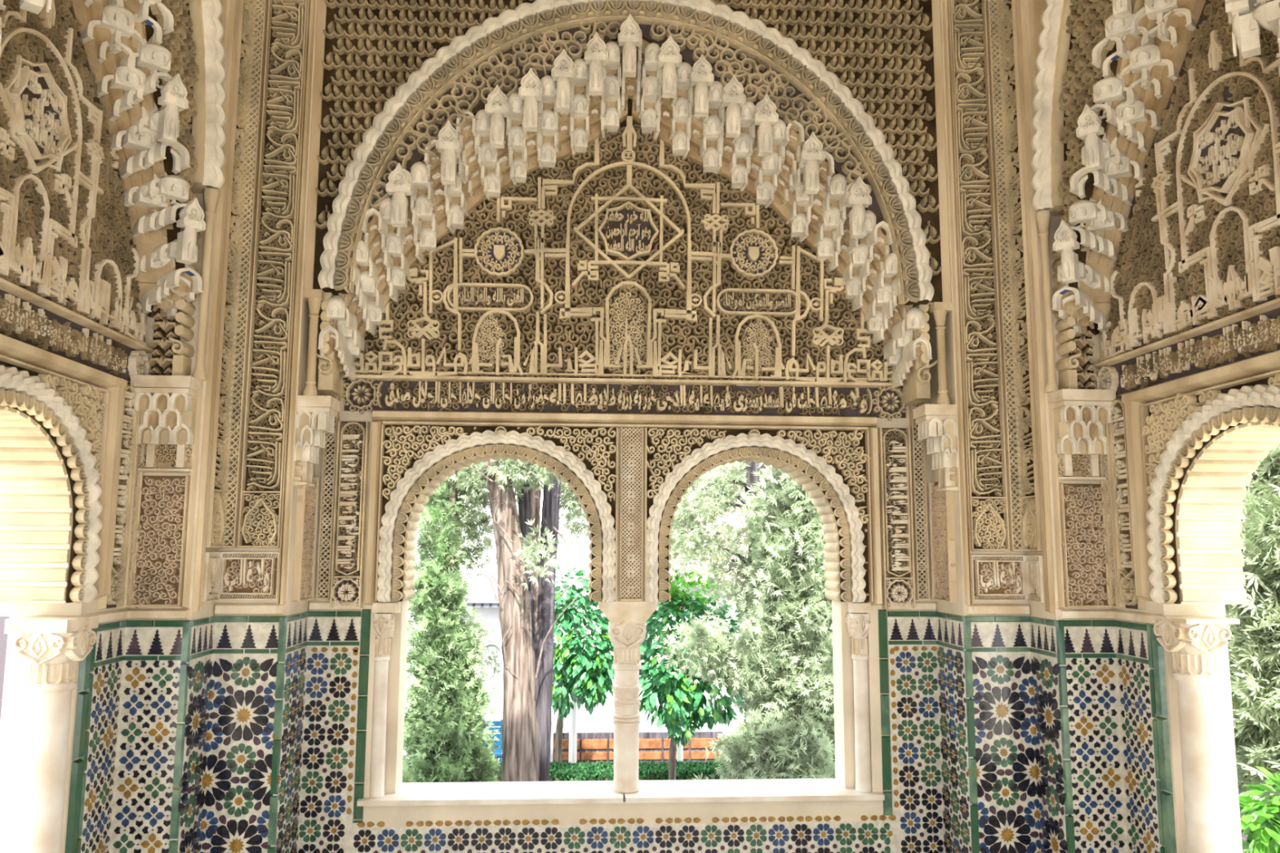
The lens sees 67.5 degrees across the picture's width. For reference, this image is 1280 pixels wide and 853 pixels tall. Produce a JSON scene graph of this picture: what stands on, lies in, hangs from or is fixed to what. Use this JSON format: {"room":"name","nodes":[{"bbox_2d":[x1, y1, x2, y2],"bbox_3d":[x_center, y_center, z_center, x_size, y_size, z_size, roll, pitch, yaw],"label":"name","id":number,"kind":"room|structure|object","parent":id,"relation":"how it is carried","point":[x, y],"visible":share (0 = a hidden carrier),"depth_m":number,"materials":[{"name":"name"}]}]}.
{"room":"moorish palace room","nodes":[
{"label":"moorish palace room","id":0,"kind":"room"},
{"bbox_2d":[0,313,146,852],"bbox_3d":[-2.179,-0.711,1.615,0.270,5.000,5.389,1,-7,-3],"label":"wall","id":1,"kind":"structure","parent":0,"point":[15,701],"depth_m":3.68,"materials":[{"name":"paint"}]},
{"bbox_2d":[0,360,106,603],"bbox_3d":[-2.257,0.190,3.217,0.330,0.854,1.238,1,-7,-3],"label":"arch","id":2,"kind":"object","parent":1,"relation":"attached to","point":[46,420],"visible":1,"depth_m":3.64,"materials":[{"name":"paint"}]},
{"bbox_2d":[0,333,127,599],"bbox_3d":[-2.123,0.158,3.230,0.060,0.915,1.460,1,-7,-3],"label":"window frame moulding","id":3,"kind":"structure","parent":1,"relation":"in","point":[12,351],"depth_m":3.85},
{"bbox_2d":[0,0,146,346],"bbox_3d":[-2.125,-1.125,3.393,0.043,1.368,1.892,1,-7,-3],"label":"tympanum","id":4,"kind":"object","parent":1,"relation":"attached to","point":[66,240],"visible":0.99,"depth_m":3.52,"materials":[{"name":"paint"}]},
{"bbox_2d":[0,277,154,382],"bbox_3d":[-2.125,-0.383,3.299,0.050,0.174,1.940,1,-7,-3],"label":"inscription band","id":5,"kind":"object","parent":1,"relation":"attached to","point":[28,317],"visible":1,"depth_m":3.59,"materials":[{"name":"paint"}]},
{"bbox_2d":[64,628,93,852],"bbox_3d":[-2.188,1.429,3.716,0.020,1.282,0.058,1,-7,-3],"label":"edging","id":6,"kind":"object","parent":1,"relation":"attached to","point":[77,768],"visible":0.82,"depth_m":3.72,"materials":[{"name":"tile"}]},
{"bbox_2d":[79,620,126,852],"bbox_3d":[-2.205,1.455,3.915,0.009,1.284,0.260,1,-7,-3],"label":"dado","id":7,"kind":"object","parent":1,"relation":"attached to","point":[95,837],"visible":1,"depth_m":3.94,"materials":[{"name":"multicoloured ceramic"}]},
{"bbox_2d":[97,382,137,609],"bbox_3d":[-2.185,0.279,4.024,0.035,0.955,0.170,1,-7,-3],"label":"upright inscription","id":8,"kind":"object","parent":1,"relation":"attached to","point":[115,598],"visible":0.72,"depth_m":4.04,"materials":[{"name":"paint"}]},
{"bbox_3d":[-2.289,1.631,3.032,0.340,0.030,1.240,1,-7,-3],"label":"sill","id":9,"kind":"structure","parent":1,"relation":"attached to","visible":0},
{"bbox_2d":[4,614,98,852],"bbox_3d":[-2.232,1.203,3.596,0.232,0.962,0.240,1,-7,-3],"label":"marble column","id":10,"kind":"structure","parent":9,"relation":"on","point":[53,645],"depth_m":3.55,"materials":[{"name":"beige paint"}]},
{"bbox_2d":[191,0,222,194],"bbox_3d":[-1.919,-0.709,1.626,0.250,5.000,5.379,1,-7,-3],"label":"wall","id":11,"kind":"structure","parent":0,"point":[201,192],"depth_m":4.36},
{"bbox_2d":[0,0,205,319],"bbox_3d":[-2.021,-1.432,3.438,0.405,1.668,2.035,1,-7,-3],"label":"stalactite vaulting","id":12,"kind":"object","parent":11,"relation":"attached to","point":[125,66],"visible":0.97,"depth_m":3.93,"materials":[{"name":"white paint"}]},
{"bbox_2d":[189,0,226,190],"bbox_3d":[-1.886,-1.933,3.511,0.135,1.511,1.890,1,-7,-3],"label":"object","id":13,"kind":"object","parent":11,"relation":"attached to","point":[209,94],"visible":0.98,"depth_m":4.28,"materials":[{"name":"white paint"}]},
{"bbox_2d":[145,0,199,274],"bbox_3d":[-1.950,-1.673,3.474,0.090,1.820,1.712,1,-7,-3],"label":"soffit band","id":14,"kind":"object","parent":13,"relation":"attached to","point":[179,42],"visible":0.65,"depth_m":4.11,"materials":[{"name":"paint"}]},
{"bbox_2d":[126,0,322,626],"bbox_3d":[-2.073,-0.314,4.733,0.870,5.000,0.891,1,-7,-3],"label":"wall","id":15,"kind":"structure","parent":0,"point":[208,607],"depth_m":4.45,"materials":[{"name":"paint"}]},
{"bbox_2d":[109,620,190,852],"bbox_3d":[-2.078,1.473,4.051,0.281,1.284,0.009,1,-7,-3],"label":"dado","id":16,"kind":"object","parent":15,"relation":"attached to","point":[144,787],"visible":1,"depth_m":4.07,"materials":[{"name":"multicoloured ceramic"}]},
{"bbox_2d":[128,475,190,608],"bbox_3d":[-2.085,0.499,4.161,0.223,0.572,0.036,1,-7,-3],"label":"panel","id":17,"kind":"object","parent":15,"relation":"attached to","point":[158,579],"visible":1,"depth_m":4.16,"materials":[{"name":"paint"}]},
{"bbox_2d":[129,374,203,473],"bbox_3d":[-2.069,-0.008,4.173,0.251,0.410,0.142,1,-7,-3],"label":"capital","id":18,"kind":"object","parent":15,"relation":"attached to","point":[166,405],"visible":1,"depth_m":4.17,"materials":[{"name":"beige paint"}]},
{"bbox_2d":[191,187,218,380],"bbox_3d":[-1.941,-0.638,4.282,0.064,0.869,0.062,1,-7,-3],"label":"colonnette","id":19,"kind":"object","parent":18,"relation":"on","point":[211,195],"visible":0.98,"depth_m":4.27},
{"bbox_2d":[168,620,191,852],"bbox_3d":[-1.957,1.473,4.055,0.036,1.282,0.016,1,-7,-3],"label":"edging","id":20,"kind":"object","parent":15,"relation":"attached to","point":[187,625],"visible":1,"depth_m":4.07,"materials":[{"name":"tile"}]},
{"bbox_2d":[177,616,215,852],"bbox_3d":[-1.948,1.493,4.207,0.009,1.284,0.322,1,-7,-3],"label":"dado","id":21,"kind":"object","parent":15,"relation":"attached to","point":[193,784],"visible":1,"depth_m":4.20,"materials":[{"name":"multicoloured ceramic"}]},
{"bbox_2d":[192,0,239,613],"bbox_3d":[-1.924,-0.967,4.410,0.022,3.585,0.054,1,-7,-3],"label":"trim","id":22,"kind":"structure","parent":15,"relation":"attached to","point":[234,4],"depth_m":4.33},
{"bbox_2d":[205,0,256,547],"bbox_3d":[-1.924,-1.094,4.550,0.036,3.316,0.181,1,-7,-3],"label":"band","id":23,"kind":"object","parent":15,"relation":"attached to","point":[215,531],"visible":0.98,"depth_m":4.49,"materials":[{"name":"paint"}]},
{"bbox_2d":[200,616,284,852],"bbox_3d":[-1.809,1.510,4.331,0.386,1.284,0.009,1,-7,-3],"label":"dado","id":24,"kind":"object","parent":15,"relation":"attached to","point":[239,754],"visible":0.97,"depth_m":4.34,"materials":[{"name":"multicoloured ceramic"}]},
{"bbox_2d":[220,0,268,547],"bbox_3d":[-1.901,-1.005,4.628,0.081,3.159,0.041,1,-7,-3],"label":"band","id":25,"kind":"object","parent":15,"relation":"attached to","point":[243,322],"visible":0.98,"depth_m":4.58,"materials":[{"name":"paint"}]},
{"bbox_2d":[218,551,279,600],"bbox_3d":[-1.809,0.690,4.424,0.283,0.224,0.031,1,-7,-3],"label":"lower inscription","id":26,"kind":"object","parent":15,"relation":"attached to","point":[246,575],"visible":1,"depth_m":4.42,"materials":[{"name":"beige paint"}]},
{"bbox_2d":[237,0,307,548],"bbox_3d":[-1.759,-1.081,4.648,0.209,3.316,0.040,1,-7,-3],"label":"band","id":27,"kind":"object","parent":15,"relation":"attached to","point":[271,312],"visible":1,"depth_m":4.60,"materials":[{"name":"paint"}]},
{"bbox_2d":[266,616,287,852],"bbox_3d":[-1.649,1.510,4.337,0.036,1.282,0.016,1,-7,-3],"label":"edging","id":28,"kind":"object","parent":15,"relation":"attached to","point":[282,620],"visible":1,"depth_m":4.35,"materials":[{"name":"tile"}]},
{"bbox_2d":[275,611,309,852],"bbox_3d":[-1.642,1.549,4.518,0.009,1.313,0.352,1,-7,-3],"label":"dado","id":29,"kind":"object","parent":15,"relation":"attached to","point":[296,643],"visible":1,"depth_m":4.52,"materials":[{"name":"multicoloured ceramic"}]},
{"bbox_2d":[276,0,315,608],"bbox_3d":[-1.647,-0.936,4.641,0.031,3.585,0.030,1,-7,-3],"label":"trim","id":30,"kind":"structure","parent":15,"relation":"attached to","point":[289,443],"depth_m":4.59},
{"bbox_2d":[292,476,319,602],"bbox_3d":[-1.626,0.542,4.671,0.036,0.609,0.261,1,-7,-3],"label":"strip","id":31,"kind":"object","parent":15,"relation":"attached to","point":[307,505],"visible":0.94,"depth_m":4.64,"materials":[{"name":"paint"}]},
{"bbox_2d":[293,395,340,486],"bbox_3d":[-1.557,0.075,4.617,0.159,0.426,0.178,1,-7,-3],"label":"capital","id":32,"kind":"object","parent":15,"relation":"attached to","point":[315,416],"visible":1,"depth_m":4.55,"materials":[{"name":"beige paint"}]},
{"bbox_2d":[307,104,937,827],"bbox_3d":[-0.061,-0.250,5.164,4.200,5.000,0.270,1,-7,-3],"label":"wall","id":33,"kind":"structure","parent":0,"point":[874,700],"depth_m":4.90,"materials":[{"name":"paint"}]},
{"bbox_2d":[315,395,340,599],"bbox_3d":[-1.574,0.326,4.842,0.069,1.081,0.036,1,-7,-3],"label":"strip","id":34,"kind":"object","parent":33,"relation":"attached to","point":[329,455],"visible":0.78,"depth_m":4.82,"materials":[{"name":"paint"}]},
{"bbox_2d":[297,611,360,852],"bbox_3d":[-1.527,1.558,4.702,0.262,1.284,0.009,1,-7,-3],"label":"dado","id":35,"kind":"object","parent":33,"relation":"attached to","point":[326,797],"visible":1,"depth_m":4.71,"materials":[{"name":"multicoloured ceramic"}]},
{"bbox_2d":[329,421,370,608],"bbox_3d":[-1.462,0.439,4.832,0.158,0.942,0.041,1,-7,-3],"label":"upright inscription","id":36,"kind":"object","parent":33,"relation":"attached to","point":[350,504],"visible":1,"depth_m":4.82,"materials":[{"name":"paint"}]},
{"bbox_2d":[352,608,371,822],"bbox_3d":[-1.371,1.420,4.726,0.046,1.022,0.014,1,-7,-3],"label":"edging","id":37,"kind":"object","parent":33,"relation":"attached to","point":[366,613],"visible":1,"depth_m":4.72,"materials":[{"name":"tile"}]},
{"bbox_2d":[377,425,620,602],"bbox_3d":[-0.723,0.453,5.005,1.226,0.904,0.325,1,-7,-3],"label":"arch","id":38,"kind":"object","parent":33,"relation":"attached to","point":[415,456],"visible":1,"depth_m":4.90,"materials":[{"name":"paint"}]},
{"bbox_2d":[384,600,855,793],"bbox_3d":[-0.084,1.384,4.998,2.562,1.007,0.185,1,-7,-3],"label":"window jambs","id":39,"kind":"structure","parent":33,"relation":"in","point":[843,678],"depth_m":4.95,"materials":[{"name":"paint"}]},
{"bbox_2d":[356,778,884,806],"bbox_3d":[-0.083,1.861,4.884,2.602,0.032,0.350,1,-7,-3],"label":"window sill","id":40,"kind":"structure","parent":33,"relation":"attached to","point":[446,793],"depth_m":4.80,"materials":[{"name":"stone"}]},
{"bbox_2d":[369,601,400,797],"bbox_3d":[-1.282,1.350,4.783,0.126,0.945,0.130,1,-7,-3],"label":"colonnette","id":41,"kind":"object","parent":40,"relation":"on","point":[384,622],"visible":1,"depth_m":4.76,"materials":[{"name":"stone"}]},
{"bbox_2d":[598,601,657,792],"bbox_3d":[-0.069,1.374,4.933,0.296,0.945,0.236,1,-7,-3],"label":"marble column","id":42,"kind":"structure","parent":40,"relation":"on","point":[627,632],"depth_m":4.87,"materials":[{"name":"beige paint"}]},
{"bbox_2d":[845,601,871,792],"bbox_3d":[1.133,1.379,4.930,0.112,0.945,0.130,1,-7,-3],"label":"colonnette","id":43,"kind":"object","parent":40,"relation":"on","point":[858,620],"visible":0.99,"depth_m":4.91,"materials":[{"name":"stone"}]},
{"bbox_2d":[364,409,882,605],"bbox_3d":[-0.061,0.418,4.912,2.632,0.988,0.060,1,-7,-3],"label":"window frame moulding","id":44,"kind":"structure","parent":33,"relation":"in","point":[630,576],"depth_m":4.93,"materials":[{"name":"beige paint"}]},
{"bbox_2d":[351,113,896,386],"bbox_3d":[-0.060,-0.972,5.088,2.939,1.528,0.062,1,-7,-3],"label":"tympanum","id":45,"kind":"object","parent":33,"relation":"attached to","point":[622,255],"visible":0.98,"depth_m":5.06,"materials":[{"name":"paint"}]},
{"bbox_2d":[351,800,896,852],"bbox_3d":[-0.055,2.037,4.734,2.692,0.355,0.007,1,-7,-3],"label":"dado","id":46,"kind":"object","parent":33,"relation":"attached to","point":[798,826],"visible":1,"depth_m":4.74,"materials":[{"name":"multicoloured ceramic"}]},
{"bbox_2d":[342,369,907,420],"bbox_3d":[-0.061,-0.162,4.989,3.003,0.225,0.055,1,-7,-3],"label":"inscription band","id":47,"kind":"object","parent":33,"relation":"attached to","point":[406,393],"visible":1,"depth_m":4.99,"materials":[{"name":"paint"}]},
{"bbox_2d":[644,427,871,602],"bbox_3d":[0.610,0.467,5.087,1.192,0.908,0.325,1,-7,-3],"label":"arch","id":48,"kind":"object","parent":33,"relation":"attached to","point":[833,460],"visible":1,"depth_m":4.98,"materials":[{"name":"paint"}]},
{"bbox_2d":[878,609,892,815],"bbox_3d":[1.252,1.452,4.886,0.046,1.022,0.014,1,-7,-3],"label":"edging","id":49,"kind":"object","parent":33,"relation":"attached to","point":[882,618],"visible":1,"depth_m":4.88,"materials":[{"name":"tile"}]},
{"bbox_2d":[877,427,915,608],"bbox_3d":[1.338,0.473,5.002,0.169,0.942,0.041,1,-7,-3],"label":"upright inscription","id":50,"kind":"object","parent":33,"relation":"attached to","point":[895,498],"visible":1,"depth_m":5.00,"materials":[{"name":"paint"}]},
{"bbox_2d":[887,611,944,852],"bbox_3d":[1.406,1.594,4.880,0.262,1.284,0.009,1,-7,-3],"label":"dado","id":51,"kind":"object","parent":33,"relation":"attached to","point":[913,660],"visible":1,"depth_m":4.88,"materials":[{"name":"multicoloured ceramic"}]},
{"bbox_2d":[909,401,929,599],"bbox_3d":[1.465,0.363,5.027,0.069,1.081,0.036,1,-7,-3],"label":"strip","id":52,"kind":"object","parent":33,"relation":"attached to","point":[919,508],"visible":0.89,"depth_m":5.01,"materials":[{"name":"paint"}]},
{"bbox_2d":[303,0,951,317],"bbox_3d":[-0.036,-1.695,5.038,3.200,2.165,0.345,1,-7,-3],"label":"wall","id":53,"kind":"structure","parent":0,"point":[322,6],"depth_m":4.82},
{"bbox_2d":[312,0,535,288],"bbox_3d":[-0.811,-1.678,4.797,1.552,2.065,0.034,1,-7,-3],"label":"carved spandrel","id":54,"kind":"object","parent":53,"relation":"attached to","point":[373,47],"visible":0.96,"depth_m":4.79,"materials":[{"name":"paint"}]},
{"bbox_2d":[317,0,933,305],"bbox_3d":[-0.038,-1.438,4.826,3.020,1.617,0.140,1,-7,-3],"label":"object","id":55,"kind":"object","parent":53,"relation":"attached to","point":[810,76],"visible":1,"depth_m":4.83,"materials":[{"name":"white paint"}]},
{"bbox_2d":[361,21,892,253],"bbox_3d":[-0.042,-1.437,4.888,2.750,1.367,0.097,1,-7,-3],"label":"band","id":56,"kind":"object","parent":55,"relation":"attached to","point":[506,69],"visible":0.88,"depth_m":4.91,"materials":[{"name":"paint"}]},
{"bbox_2d":[316,13,937,405],"bbox_3d":[-0.050,-1.113,4.962,3.125,1.938,0.441,1,-7,-3],"label":"stalactite vaulting","id":57,"kind":"object","parent":53,"relation":"attached to","point":[554,117],"visible":1,"depth_m":4.92,"materials":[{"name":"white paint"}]},
{"bbox_2d":[711,0,942,302],"bbox_3d":[0.745,-1.659,4.891,1.569,2.065,0.034,1,-7,-3],"label":"carved spandrel","id":58,"kind":"object","parent":53,"relation":"attached to","point":[882,51],"visible":0.93,"depth_m":4.94,"materials":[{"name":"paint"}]},
{"bbox_2d":[949,0,1009,551],"bbox_3d":[1.704,-1.039,4.858,0.211,3.316,0.040,1,-7,-3],"label":"band","id":59,"kind":"object","parent":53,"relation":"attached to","point":[982,355],"visible":1,"depth_m":4.82,"materials":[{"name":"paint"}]},
{"bbox_2d":[926,0,1115,626],"bbox_3d":[1.989,-0.264,4.980,0.870,5.000,0.891,1,-7,-3],"label":"wall","id":60,"kind":"structure","parent":0,"point":[1036,609],"depth_m":4.68,"materials":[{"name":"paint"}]},
{"bbox_2d":[912,404,958,492],"bbox_3d":[1.482,0.112,4.802,0.159,0.426,0.178,1,-7,-3],"label":"capital","id":61,"kind":"object","parent":60,"relation":"attached to","point":[937,424],"visible":1,"depth_m":4.74,"materials":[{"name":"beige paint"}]},
{"bbox_2d":[928,481,957,603],"bbox_3d":[1.533,0.580,4.856,0.036,0.609,0.261,1,-7,-3],"label":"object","id":62,"kind":"object","parent":60,"relation":"attached to","point":[941,510],"visible":0.93,"depth_m":4.84,"materials":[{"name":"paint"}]},
{"bbox_2d":[935,611,972,852],"bbox_3d":[1.543,1.587,4.712,0.009,1.313,0.352,1,-7,-3],"label":"dado","id":63,"kind":"object","parent":60,"relation":"attached to","point":[950,637],"visible":1,"depth_m":4.71,"materials":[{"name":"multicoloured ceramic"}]},
{"bbox_2d":[942,0,973,606],"bbox_3d":[1.592,-0.896,4.838,0.031,3.585,0.030,1,-7,-3],"label":"trim","id":64,"kind":"structure","parent":60,"relation":"attached to","point":[963,465],"depth_m":4.80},
{"bbox_2d":[963,616,979,852],"bbox_3d":[1.573,1.550,4.533,0.036,1.282,0.016,1,-7,-3],"label":"edging","id":65,"kind":"object","parent":60,"relation":"attached to","point":[966,620],"visible":1,"depth_m":4.54,"materials":[{"name":"tile"}]},
{"bbox_2d":[971,554,1027,601],"bbox_3d":[1.740,0.733,4.639,0.283,0.224,0.031,1,-7,-3],"label":"lower inscription","id":66,"kind":"object","parent":60,"relation":"attached to","point":[995,577],"visible":1,"depth_m":4.63,"materials":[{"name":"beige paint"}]},
{"bbox_2d":[964,616,1039,852],"bbox_3d":[1.732,1.552,4.546,0.386,1.284,0.009,1,-7,-3],"label":"dado","id":67,"kind":"object","parent":60,"relation":"attached to","point":[1005,757],"visible":0.97,"depth_m":4.55,"materials":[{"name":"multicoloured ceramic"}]},
{"bbox_2d":[985,0,1027,551],"bbox_3d":[1.848,-0.960,4.856,0.081,3.159,0.041,1,-7,-3],"label":"band","id":68,"kind":"object","parent":60,"relation":"attached to","point":[993,53],"visible":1,"depth_m":4.82,"materials":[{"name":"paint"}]},
{"bbox_2d":[996,0,1042,551],"bbox_3d":[1.883,-1.048,4.780,0.036,3.316,0.181,1,-7,-3],"label":"band","id":69,"kind":"object","parent":60,"relation":"attached to","point":[1031,529],"visible":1,"depth_m":4.74,"materials":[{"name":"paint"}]},
{"bbox_2d":[1015,0,1054,613],"bbox_3d":[1.897,-0.920,4.643,0.022,3.585,0.054,1,-7,-3],"label":"trim","id":70,"kind":"structure","parent":60,"relation":"attached to","point":[1020,5],"depth_m":4.58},
{"bbox_2d":[1027,0,1065,608],"bbox_3d":[1.937,-0.935,4.599,0.027,3.565,0.025,1,-7,-3],"label":"trim","id":71,"kind":"structure","parent":60,"relation":"attached to","point":[1061,603],"depth_m":4.45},
{"bbox_2d":[1028,616,1067,852],"bbox_3d":[1.885,1.540,4.440,0.009,1.284,0.322,1,-7,-3],"label":"dado","id":72,"kind":"object","parent":60,"relation":"attached to","point":[1050,775],"visible":1,"depth_m":4.43,"materials":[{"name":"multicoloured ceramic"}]},
{"bbox_2d":[1055,620,1075,852],"bbox_3d":[1.913,1.520,4.290,0.036,1.282,0.016,1,-7,-3],"label":"edging","id":73,"kind":"object","parent":60,"relation":"attached to","point":[1065,742],"visible":1,"depth_m":4.30,"materials":[{"name":"tile"}]},
{"bbox_2d":[1047,388,1115,480],"bbox_3d":[2.046,0.042,4.423,0.251,0.410,0.142,1,-7,-3],"label":"capital","id":74,"kind":"object","parent":60,"relation":"attached to","point":[1081,416],"visible":1,"depth_m":4.42,"materials":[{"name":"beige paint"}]},
{"bbox_2d":[1035,209,1059,393],"bbox_3d":[1.921,-0.591,4.517,0.064,0.869,0.062,1,-7,-3],"label":"colonnette","id":75,"kind":"object","parent":74,"relation":"on","point":[1042,217],"visible":0.97,"depth_m":4.51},
{"bbox_2d":[1051,250,1081,389],"bbox_3d":[2.003,-0.508,4.504,0.074,0.702,0.115,1,-7,-3],"label":"console","id":76,"kind":"object","parent":74,"relation":"on","point":[1067,377],"visible":0.6,"depth_m":4.48,"materials":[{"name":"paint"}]},
{"bbox_2d":[1058,483,1113,607],"bbox_3d":[2.054,0.546,4.413,0.241,0.567,0.036,1,-7,-3],"label":"panel","id":77,"kind":"object","parent":60,"relation":"attached to","point":[1085,580],"visible":1,"depth_m":4.41,"materials":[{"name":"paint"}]},
{"bbox_2d":[1057,620,1127,852],"bbox_3d":[2.034,1.523,4.301,0.281,1.284,0.009,1,-7,-3],"label":"dado","id":78,"kind":"object","parent":60,"relation":"attached to","point":[1099,815],"visible":1,"depth_m":4.32,"materials":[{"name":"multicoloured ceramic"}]},
{"bbox_2d":[1032,0,1064,216],"bbox_3d":[2.223,-0.658,1.878,0.250,5.000,5.379,1,-7,-3],"label":"wall","id":79,"kind":"structure","parent":0,"point":[1039,6],"depth_m":4.68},
{"bbox_2d":[1031,0,1074,213],"bbox_3d":[1.991,-1.886,3.746,0.135,1.511,1.890,1,-7,-3],"label":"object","id":80,"kind":"object","parent":79,"relation":"attached to","point":[1047,122],"visible":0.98,"depth_m":4.50,"materials":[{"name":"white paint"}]},
{"bbox_2d":[1057,0,1279,293],"bbox_3d":[2.053,-1.624,3.717,0.090,1.820,1.712,1,-7,-3],"label":"soffit band","id":81,"kind":"object","parent":80,"relation":"attached to","point":[1086,22],"visible":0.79,"depth_m":4.33,"materials":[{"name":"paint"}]},
{"bbox_2d":[1051,0,1279,335],"bbox_3d":[2.121,-1.381,3.690,0.405,1.668,2.035,1,-7,-3],"label":"stalactite vaulting","id":82,"kind":"object","parent":79,"relation":"attached to","point":[1151,37],"visible":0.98,"depth_m":4.11,"materials":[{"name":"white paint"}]},
{"bbox_2d":[1097,330,1279,852],"bbox_3d":[2.482,-0.654,1.899,0.270,5.000,5.389,1,-7,-3],"label":"wall","id":83,"kind":"structure","parent":0,"point":[1224,695],"depth_m":3.96,"materials":[{"name":"paint"}]},
{"bbox_2d":[1108,392,1146,609],"bbox_3d":[2.171,0.332,4.293,0.035,0.955,0.170,1,-7,-3],"label":"upright inscription","id":84,"kind":"object","parent":83,"relation":"attached to","point":[1127,598],"visible":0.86,"depth_m":4.30,"materials":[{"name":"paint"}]},
{"bbox_2d":[1113,620,1161,852],"bbox_3d":[2.177,1.508,4.181,0.009,1.284,0.260,1,-7,-3],"label":"dado","id":85,"kind":"object","parent":83,"relation":"attached to","point":[1140,779],"visible":1,"depth_m":4.20,"materials":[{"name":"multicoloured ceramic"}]},
{"bbox_2d":[1151,626,1176,852],"bbox_3d":[2.184,1.482,3.982,0.020,1.282,0.058,1,-7,-3],"label":"edging","id":86,"kind":"object","parent":83,"relation":"attached to","point":[1166,778],"visible":0.91,"depth_m":3.99,"materials":[{"name":"tile"}]},
{"bbox_2d":[1092,297,1279,395],"bbox_3d":[2.216,-0.331,3.563,0.050,0.174,1.940,1,-7,-3],"label":"inscription band","id":87,"kind":"object","parent":83,"relation":"attached to","point":[1254,331],"visible":1,"depth_m":3.80,"materials":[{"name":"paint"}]},
{"bbox_2d":[1099,0,1279,361],"bbox_3d":[2.223,-1.073,3.657,0.043,1.368,1.892,1,-7,-3],"label":"tympanum","id":88,"kind":"object","parent":83,"relation":"attached to","point":[1200,246],"visible":1,"depth_m":3.74,"materials":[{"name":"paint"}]},
{"bbox_2d":[1121,351,1279,601],"bbox_3d":[2.209,0.210,3.494,0.060,0.915,1.460,1,-7,-3],"label":"window frame moulding","id":89,"kind":"structure","parent":83,"relation":"in","point":[1136,409],"depth_m":4.10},
{"bbox_2d":[1141,373,1279,604],"bbox_3d":[2.344,0.246,3.500,0.330,0.856,1.239,1,-7,-3],"label":"arch","id":90,"kind":"object","parent":83,"relation":"attached to","point":[1228,431],"visible":1,"depth_m":3.92,"materials":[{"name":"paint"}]},
{"bbox_3d":[2.362,1.688,3.315,0.340,0.030,1.240,1,-7,-3],"label":"sill","id":91,"kind":"structure","parent":83,"relation":"attached to","visible":0},
{"bbox_2d":[1151,615,1239,852],"bbox_3d":[2.264,1.258,3.870,0.232,0.962,0.240,1,-7,-3],"label":"marble column","id":92,"kind":"structure","parent":91,"relation":"on","point":[1193,641],"depth_m":3.82,"materials":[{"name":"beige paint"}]},
{"bbox_3d":[0.159,1.818,1.127,12.000,0.120,7.770,1,-7,-3],"label":"floor","id":93,"kind":"structure","parent":0,"visible":0},
{"bbox_2d":[1238,765,1279,852],"bbox_3d":[3.421,2.147,5.141,0.715,0.595,0.784,1,-7,-3],"label":"leafy bush","id":94,"kind":"object","parent":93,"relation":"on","point":[1264,837],"visible":0.72,"depth_m":5.17,"materials":[{"name":"green plant"}]},
{"label":"outside","id":95,"kind":"structure","parent":0,"visible":0},
{"bbox_2d":[0,616,1271,841],"bbox_3d":[-1.321,6.399,24.556,60.000,0.300,39.500,1,-7,-3],"label":"garden","id":96,"kind":"object","parent":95,"point":[3,637],"depth_m":26.61,"materials":[{"name":"plant"}]},
{"bbox_2d":[402,471,503,782],"bbox_3d":[-1.783,2.485,9.247,1.281,4.608,1.337,5,-9,-33],"label":"cypress tree","id":97,"kind":"object","parent":96,"relation":"on","point":[443,695],"visible":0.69,"depth_m":9.08,"materials":[{"name":"green plant"}]},
{"bbox_2d":[436,457,590,782],"bbox_3d":[-1.106,2.070,9.280,2.030,4.222,1.690,3,-8,-19],"label":"tree","id":98,"kind":"object","parent":96,"relation":"on","point":[526,561],"visible":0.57,"depth_m":9.15,"materials":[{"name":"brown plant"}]},
{"bbox_2d":[551,563,614,763],"bbox_3d":[-0.753,3.187,12.197,1.348,2.953,1.212,-3,-8,25],"label":"tree","id":99,"kind":"object","parent":96,"relation":"on","point":[585,673],"visible":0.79,"depth_m":11.89,"materials":[{"name":"green plant"}]},
{"bbox_2d":[492,759,727,782],"bbox_3d":[0.100,4.375,11.796,4.645,0.502,0.680,1,-7,-3],"label":"box hedge","id":100,"kind":"object","parent":96,"relation":"on","point":[649,771],"visible":0.3,"depth_m":11.57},
{"bbox_2d":[403,482,829,762],"bbox_3d":[0.238,2.915,14.541,8.634,4.093,0.400,1,-7,-3],"label":"wall","id":101,"kind":"structure","parent":96,"relation":"on","point":[601,720],"depth_m":14.25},
{"bbox_2d":[552,731,741,762],"bbox_3d":[0.325,4.710,14.086,3.190,0.418,0.060,1,-7,-3],"label":"bench","id":102,"kind":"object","parent":101,"relation":"attached to","point":[593,747],"depth_m":14.04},
{"bbox_2d":[639,566,745,780],"bbox_3d":[0.590,3.100,11.289,1.522,2.907,1.440,2,-7,-12],"label":"tree","id":103,"kind":"object","parent":96,"relation":"on","point":[684,702],"visible":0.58,"depth_m":10.96,"materials":[{"name":"green plant"}]},
{"bbox_2d":[653,460,835,779],"bbox_3d":[1.108,2.143,9.651,2.544,4.423,1.882,-3,-8,24],"label":"tree","id":104,"kind":"object","parent":96,"relation":"on","point":[786,731],"visible":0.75,"depth_m":9.41,"materials":[{"name":"green plant"}]},
{"bbox_2d":[1225,441,1279,822],"bbox_3d":[4.136,1.162,6.210,1.605,5.500,2.118,0,-7,3],"label":"cypress tree","id":105,"kind":"object","parent":96,"relation":"on","point":[1254,644],"visible":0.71,"depth_m":5.74,"materials":[{"name":"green plant"}]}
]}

